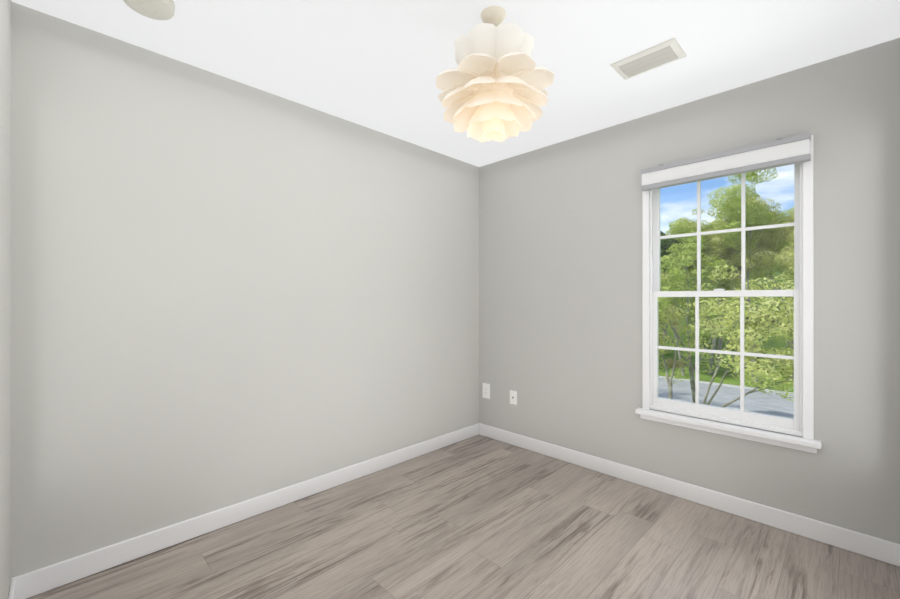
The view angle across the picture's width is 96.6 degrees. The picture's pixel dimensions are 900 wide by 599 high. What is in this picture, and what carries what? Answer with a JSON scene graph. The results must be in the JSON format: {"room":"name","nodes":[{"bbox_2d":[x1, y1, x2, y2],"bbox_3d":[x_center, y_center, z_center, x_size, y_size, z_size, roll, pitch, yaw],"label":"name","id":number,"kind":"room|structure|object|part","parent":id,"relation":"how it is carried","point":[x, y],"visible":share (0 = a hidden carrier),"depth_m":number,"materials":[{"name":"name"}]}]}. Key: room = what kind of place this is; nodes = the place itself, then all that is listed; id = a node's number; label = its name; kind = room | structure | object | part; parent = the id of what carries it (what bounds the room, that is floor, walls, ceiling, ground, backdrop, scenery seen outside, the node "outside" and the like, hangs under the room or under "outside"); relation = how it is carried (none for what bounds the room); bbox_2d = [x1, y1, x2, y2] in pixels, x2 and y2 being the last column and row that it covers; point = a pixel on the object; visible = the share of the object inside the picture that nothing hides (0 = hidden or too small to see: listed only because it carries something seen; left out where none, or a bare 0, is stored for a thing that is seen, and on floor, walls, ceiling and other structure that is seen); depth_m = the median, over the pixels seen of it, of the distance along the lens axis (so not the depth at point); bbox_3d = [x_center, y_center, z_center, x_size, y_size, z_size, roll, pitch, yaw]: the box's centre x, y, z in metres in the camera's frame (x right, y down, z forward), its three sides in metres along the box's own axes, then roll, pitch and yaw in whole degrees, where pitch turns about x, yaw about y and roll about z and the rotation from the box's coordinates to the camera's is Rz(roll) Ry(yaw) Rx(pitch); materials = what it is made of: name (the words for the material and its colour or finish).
{"room":"empty room","nodes":[
{"label":"empty room","id":0,"kind":"room"},
{"bbox_2d":[0,0,11,598],"bbox_3d":[-0.870,0.012,0.607,0.150,2.440,2.730,0,0,-45],"label":"wall","id":1,"kind":"structure","parent":0,"point":[5,274],"depth_m":1.42,"materials":[{"name":"beige paint"}]},
{"bbox_2d":[8,579,15,598],"bbox_3d":[-0.860,1.181,0.712,0.014,0.102,2.566,0,0,-45],"label":"baseboard","id":2,"kind":"structure","parent":1,"relation":"attached to","point":[12,592],"depth_m":1.57,"materials":[{"name":"white wood"}]},
{"bbox_2d":[11,2,478,577],"bbox_3d":[-0.810,0.014,2.700,3.190,2.440,0.150,0,0,-45],"label":"wall","id":3,"kind":"structure","parent":0,"point":[225,292],"depth_m":2.10,"materials":[{"name":"beige paint"}]},
{"bbox_2d":[11,423,478,598],"bbox_3d":[-0.757,1.183,2.635,2.876,0.102,0.014,0,0,-45],"label":"baseboard","id":4,"kind":"structure","parent":3,"relation":"attached to","point":[45,579],"depth_m":2.10,"materials":[{"name":"white wood"}]},
{"bbox_2d":[11,0,899,166],"bbox_3d":[0.154,-1.267,1.734,3.190,0.120,2.880,0,0,-45],"label":"ceiling","id":5,"kind":"structure","parent":0,"point":[379,65],"depth_m":1.91,"materials":[{"name":"white paint"}]},
{"bbox_2d":[123,0,174,19],"bbox_3d":[-1.208,-1.187,1.605,0.176,0.041,0.176,0,0,-45],"label":"smoke detector","id":6,"kind":"object","parent":5,"relation":"attached to","point":[159,9],"visible":1,"depth_m":1.61,"materials":[{"name":"white plastic"}]},
{"bbox_2d":[436,6,553,142],"bbox_3d":[0.184,-0.948,1.704,0.487,0.519,0.487,0,0,-45],"label":"pendant lamp","id":7,"kind":"object","parent":5,"relation":"hanging from","point":[494,83],"visible":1,"depth_m":1.63,"materials":[{"name":"white plastic"}]},
{"bbox_2d":[610,37,686,79],"bbox_3d":[0.999,-1.200,2.026,0.197,0.013,0.305,0,0,-45],"label":"ceiling vent","id":8,"kind":"object","parent":5,"relation":"in","point":[656,56],"visible":1,"depth_m":2.00,"materials":[{"name":"white metal"}]},
{"bbox_2d":[27,434,899,598],"bbox_3d":[0.154,1.293,1.732,3.190,0.120,2.880,0,0,-45],"label":"floor","id":9,"kind":"structure","parent":0,"point":[479,516],"depth_m":1.97,"materials":[{"name":"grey wood"}]},
{"bbox_2d":[479,38,899,543],"bbox_3d":[1.283,0.014,2.753,0.150,2.440,2.730,0,0,-45],"label":"wall","id":10,"kind":"structure","parent":0,"point":[560,288],"depth_m":2.42,"materials":[{"name":"grey paint"}]},
{"bbox_2d":[483,383,489,398],"bbox_3d":[0.325,0.827,3.600,0.009,0.134,0.086,0,0,-45],"label":"duplex electrical outlet","id":11,"kind":"object","parent":10,"relation":"attached to","point":[486,390],"visible":1,"depth_m":3.60,"materials":[{"name":"white plastic"}]},
{"bbox_2d":[510,390,516,404],"bbox_3d":[0.531,0.835,3.387,0.018,0.116,0.072,0,0,-45],"label":"outlet","id":12,"kind":"object","parent":10,"relation":"attached to","point":[513,397],"visible":1,"depth_m":3.39,"materials":[{"name":"white plastic"}]},
{"bbox_2d":[479,423,899,566],"bbox_3d":[1.172,1.183,2.747,0.014,0.102,2.580,0,0,-45],"label":"baseboard","id":13,"kind":"structure","parent":10,"relation":"attached to","point":[879,549],"depth_m":2.32,"materials":[{"name":"white wood"}]},
{"bbox_2d":[635,133,821,453],"bbox_3d":[1.587,-0.028,2.370,0.170,1.634,0.898,0,0,-45],"label":"window unit","id":14,"kind":"structure","parent":10,"relation":"in","point":[797,151],"depth_m":2.30,"materials":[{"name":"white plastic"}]},
{"bbox_3d":[1.599,0.323,2.382,0.030,0.742,0.754,0,0,-45],"label":"sash","id":15,"kind":"part","parent":14,"relation":"part of","materials":[{"name":"white plastic"}]},
{"bbox_3d":[1.599,0.316,2.382,0.003,0.664,0.686,0,0,-45],"label":"sash glass","id":16,"kind":"part","parent":14,"relation":"part of","materials":[{"name":"clear glass"}]},
{"bbox_3d":[1.626,-0.406,2.409,0.030,0.787,0.754,0,0,-45],"label":"sash","id":17,"kind":"part","parent":14,"relation":"part of","materials":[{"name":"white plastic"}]},
{"bbox_3d":[1.626,-0.404,2.409,0.003,0.719,0.686,0,0,-45],"label":"sash glass","id":18,"kind":"part","parent":14,"relation":"part of","materials":[{"name":"clear glass"}]},
{"label":"outside","id":19,"kind":"structure","parent":0,"visible":0},
{"bbox_2d":[659,345,793,392],"bbox_3d":[21.548,6.782,53.128,220.000,0.001,280.000,0,0,-45],"label":"ground","id":20,"kind":"structure","parent":19,"point":[719,376],"depth_m":37.34,"materials":[{"name":"green plant"}]},
{"bbox_2d":[658,286,675,311],"bbox_3d":[8.054,2.597,19.686,5.924,8.540,6.353,0,0,-45],"label":"tree","id":21,"kind":"object","parent":20,"relation":"on","point":[663,302],"depth_m":16.95,"materials":[{"name":"green plant"}]},
{"bbox_2d":[660,231,684,284],"bbox_3d":[20.275,0.045,38.550,9.031,13.669,9.692,0,0,-45],"label":"tree","id":22,"kind":"object","parent":20,"relation":"on","point":[667,244],"depth_m":35.39,"materials":[{"name":"green plant"}]},
{"bbox_2d":[659,338,687,369],"bbox_3d":[12.040,4.313,24.523,2.750,5.095,4.011,0,0,-45],"label":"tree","id":23,"kind":"object","parent":20,"relation":"on","point":[676,365],"depth_m":24.06,"materials":[{"name":"green plant"}]},
{"bbox_2d":[660,273,696,375],"bbox_3d":[19.227,2.088,35.731,7.191,9.594,5.099,0,0,-45],"label":"tree","id":24,"kind":"object","parent":20,"relation":"on","point":[679,354],"depth_m":35.11,"materials":[{"name":"green plant"}]},
{"bbox_2d":[658,230,723,402],"bbox_3d":[10.999,1.715,21.720,6.407,10.325,5.732,0,0,-45],"label":"tree","id":25,"kind":"object","parent":20,"relation":"on","point":[675,283],"depth_m":20.13,"materials":[{"name":"green plant"}]},
{"bbox_2d":[658,297,729,398],"bbox_3d":[10.079,3.173,18.497,3.856,7.371,5.241,0,0,-45],"label":"tree","id":26,"kind":"object","parent":20,"relation":"on","point":[661,339],"depth_m":18.02,"materials":[{"name":"green plant"}]},
{"bbox_2d":[661,220,739,366],"bbox_3d":[23.729,-0.506,37.298,10.702,14.799,8.932,0,0,-45],"label":"tree","id":27,"kind":"object","parent":20,"relation":"on","point":[720,341],"depth_m":37.78,"materials":[{"name":"green plant"}]},
{"bbox_2d":[663,217,763,374],"bbox_3d":[23.887,0.039,36.007,12.278,13.702,7.368,0,0,-45],"label":"tree","id":28,"kind":"object","parent":20,"relation":"on","point":[694,261],"depth_m":33.37,"materials":[{"name":"green plant"}]},
{"bbox_2d":[658,267,793,351],"bbox_3d":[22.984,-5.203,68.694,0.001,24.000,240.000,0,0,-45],"label":"tree","id":29,"kind":"object","parent":20,"relation":"on","point":[771,342],"depth_m":51.84,"materials":[{"name":"green plant"}]},
{"bbox_2d":[670,168,781,381],"bbox_3d":[22.845,-2.089,33.982,10.186,17.948,8.229,0,0,-45],"label":"tree","id":30,"kind":"object","parent":20,"relation":"on","point":[735,198],"depth_m":31.52,"materials":[{"name":"green plant"}]},
{"bbox_2d":[659,376,793,418],"bbox_3d":[6.430,6.688,38.053,11.300,0.160,280.000,0,0,-45],"label":"kerb","id":31,"kind":"object","parent":20,"relation":"on","point":[729,385],"depth_m":28.98,"materials":[{"name":"concrete"}]},
{"bbox_2d":[659,378,793,416],"bbox_3d":[7.563,6.749,39.182,7.500,0.040,280.000,0,0,-45],"label":"road","id":32,"kind":"structure","parent":20,"relation":"on","point":[725,398],"depth_m":27.29,"materials":[{"name":"grey asphalt"}]},
{"bbox_2d":[686,264,793,406],"bbox_3d":[8.972,2.827,11.232,5.630,8.052,4.212,0,0,-45],"label":"tree","id":33,"kind":"object","parent":20,"relation":"on","point":[760,366],"depth_m":11.60,"materials":[{"name":"green plant"}]},
{"bbox_2d":[693,194,793,379],"bbox_3d":[25.824,-1.088,32.456,9.452,15.922,11.375,0,0,-45],"label":"tree","id":34,"kind":"object","parent":20,"relation":"on","point":[765,254],"depth_m":31.88,"materials":[{"name":"green plant"}]},
{"bbox_2d":[725,280,793,400],"bbox_3d":[13.982,2.494,13.662,8.143,8.717,7.334,0,0,-45],"label":"tree","id":35,"kind":"object","parent":20,"relation":"on","point":[788,300],"depth_m":14.00,"materials":[{"name":"green plant"}]},
{"bbox_2d":[763,207,793,284],"bbox_3d":[32.053,-1.586,36.756,10.556,16.934,9.143,0,0,-45],"label":"tree","id":36,"kind":"object","parent":20,"relation":"on","point":[782,221],"depth_m":36.49,"materials":[{"name":"green plant"}]},
{"bbox_2d":[771,208,793,286],"bbox_3d":[27.352,-1.136,27.234,11.582,16.051,9.859,0,0,-45],"label":"tree","id":37,"kind":"object","parent":20,"relation":"on","point":[789,255],"depth_m":28.64,"materials":[{"name":"green plant"}]}
]}

